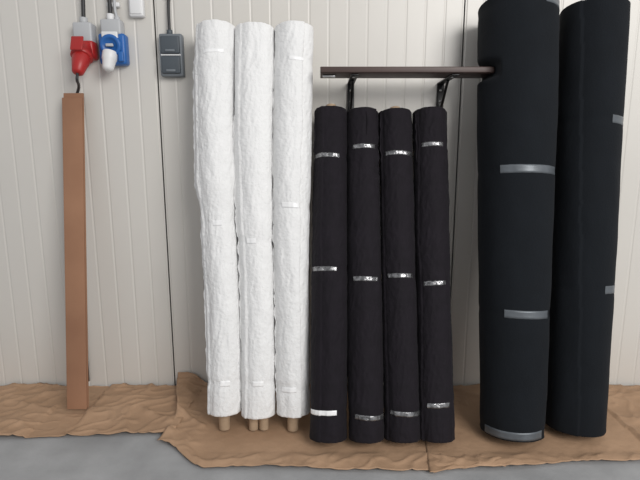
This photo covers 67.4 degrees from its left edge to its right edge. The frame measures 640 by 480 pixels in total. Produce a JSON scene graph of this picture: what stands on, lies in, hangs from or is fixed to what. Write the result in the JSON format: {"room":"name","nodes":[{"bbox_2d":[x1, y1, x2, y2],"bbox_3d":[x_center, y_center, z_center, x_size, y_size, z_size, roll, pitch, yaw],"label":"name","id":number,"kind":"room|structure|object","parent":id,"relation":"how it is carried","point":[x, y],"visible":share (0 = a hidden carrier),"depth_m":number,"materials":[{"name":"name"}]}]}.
{"room":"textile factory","nodes":[
{"label":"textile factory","id":0,"kind":"room"},
{"bbox_2d":[0,0,639,385],"bbox_3d":[0.000,-0.876,2.090,8.000,3.200,0.100,0,10,0],"label":"wall","id":1,"kind":"structure","parent":0,"point":[145,280],"depth_m":2.14,"materials":[{"name":"metal"}]},
{"bbox_2d":[70,0,98,75],"bbox_3d":[-0.985,-0.803,1.916,0.086,0.303,0.242,0,10,0],"label":"socket","id":2,"kind":"object","parent":1,"relation":"attached to","point":[83,45],"visible":0.98,"depth_m":1.91,"materials":[{"name":"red plastic"}]},
{"bbox_2d":[75,73,89,380],"bbox_3d":[-1.035,-0.003,2.134,0.185,1.394,0.049,9,14,43],"label":"power cable","id":3,"kind":"object","parent":2,"relation":"hanging from","point":[77,74],"visible":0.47,"depth_m":2.00,"materials":[{"name":"rubber"}]},
{"bbox_2d":[98,0,129,71],"bbox_3d":[-0.868,-1.125,1.944,0.112,0.860,0.100,0,10,0],"label":"socket","id":4,"kind":"object","parent":1,"relation":"attached to","point":[113,41],"visible":1,"depth_m":1.99,"materials":[{"name":"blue plastic"}]},
{"bbox_2d":[129,0,144,17],"bbox_3d":[-0.765,-1.243,1.956,0.060,0.630,0.037,0,10,0],"label":"junction box","id":5,"kind":"object","parent":1,"relation":"attached to","point":[136,7],"visible":1,"depth_m":1.99,"materials":[{"name":"plastic"}]},
{"bbox_2d":[159,0,184,77],"bbox_3d":[-0.626,-1.123,1.967,0.096,0.871,0.056,0,10,0],"label":"wall outlet","id":6,"kind":"object","parent":1,"relation":"attached to","point":[171,46],"visible":1,"depth_m":2.01,"materials":[{"name":"plastic"}]},
{"bbox_2d":[320,67,494,111],"bbox_3d":[0.333,-0.534,1.970,0.664,0.298,0.250,0,10,0],"label":"wall shelf","id":7,"kind":"object","parent":1,"relation":"attached to","point":[448,73],"visible":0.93,"depth_m":1.84,"materials":[{"name":"brown wood"}]},
{"bbox_2d":[0,385,639,479],"bbox_3d":[0.000,1.174,-0.037,8.000,0.100,5.000,0,10,0],"label":"floor","id":8,"kind":"structure","parent":0,"point":[122,455],"depth_m":1.71,"materials":[{"name":"concrete"}]},
{"bbox_2d":[0,382,200,437],"bbox_3d":[-1.250,0.731,2.088,1.403,0.030,0.444,0,10,0],"label":"cardboard sheet","id":9,"kind":"object","parent":8,"relation":"on","point":[39,409],"visible":0.81,"depth_m":2.07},
{"bbox_2d":[62,93,88,408],"bbox_3d":[-1.047,0.053,2.055,0.087,1.338,0.209,0,10,0],"label":"cardboard box","id":10,"kind":"object","parent":9,"relation":"on","point":[73,129],"visible":1,"depth_m":2.05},
{"bbox_2d":[157,372,505,470],"bbox_3d":[-0.009,0.723,1.989,1.340,0.079,0.634,0,10,0],"label":"cardboard sheet","id":11,"kind":"object","parent":8,"relation":"on","point":[198,436],"visible":0.56,"depth_m":1.83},
{"bbox_2d":[192,19,240,430],"bbox_3d":[-0.415,-0.054,1.951,0.182,1.611,0.409,-1,10,-4],"label":"roll","id":12,"kind":"object","parent":11,"relation":"on","point":[213,72],"visible":0.95,"depth_m":1.88,"materials":[{"name":"fabric"}]},
{"bbox_2d":[233,22,275,430],"bbox_3d":[-0.264,-0.049,1.949,0.174,1.603,0.409,0,10,0],"label":"roll","id":13,"kind":"object","parent":11,"relation":"on","point":[254,41],"visible":0.95,"depth_m":1.88,"materials":[{"name":"fabric"}]},
{"bbox_2d":[272,20,313,431],"bbox_3d":[-0.110,-0.050,1.944,0.167,1.607,0.412,0,10,0],"label":"roll","id":14,"kind":"object","parent":11,"relation":"on","point":[293,59],"visible":1,"depth_m":1.87,"materials":[{"name":"fabric"}]},
{"bbox_2d":[309,104,347,442],"bbox_3d":[0.039,0.107,1.919,0.148,1.298,0.508,0,10,2],"label":"roll","id":15,"kind":"object","parent":11,"relation":"on","point":[329,277],"visible":1,"depth_m":1.86,"materials":[{"name":"fabric"}]},
{"bbox_2d":[347,107,383,443],"bbox_3d":[0.176,0.117,1.918,0.146,1.281,0.511,0,10,0],"label":"roll","id":16,"kind":"object","parent":11,"relation":"on","point":[365,369],"visible":0.99,"depth_m":1.86,"materials":[{"name":"fabric"}]},
{"bbox_2d":[378,106,419,442],"bbox_3d":[0.315,0.113,1.921,0.148,1.290,0.507,0,10,0],"label":"roll","id":17,"kind":"object","parent":11,"relation":"on","point":[399,292],"visible":0.98,"depth_m":1.86,"materials":[{"name":"fabric"}]},
{"bbox_2d":[425,384,639,472],"bbox_3d":[1.065,0.750,1.985,1.373,0.023,0.655,0,10,0],"label":"cardboard sheet","id":18,"kind":"object","parent":8,"relation":"on","point":[621,439],"visible":0.48,"depth_m":1.85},
{"bbox_2d":[412,106,454,442],"bbox_3d":[0.451,0.116,1.922,0.151,1.282,0.505,0,10,0],"label":"roll","id":19,"kind":"object","parent":18,"relation":"on","point":[429,124],"visible":0.96,"depth_m":1.86,"materials":[{"name":"fabric"}]},
{"bbox_2d":[477,0,559,442],"bbox_3d":[0.764,-0.085,1.892,0.295,1.677,0.525,0,10,3],"label":"roll","id":20,"kind":"object","parent":18,"relation":"on","point":[517,104],"visible":1,"depth_m":1.77,"materials":[{"name":"fabric"}]},
{"bbox_2d":[545,0,630,436],"bbox_3d":[1.050,-0.080,1.907,0.244,1.661,0.481,2,10,10],"label":"roll","id":21,"kind":"object","parent":18,"relation":"on","point":[593,34],"visible":0.88,"depth_m":1.81,"materials":[{"name":"fabric"}]}
]}

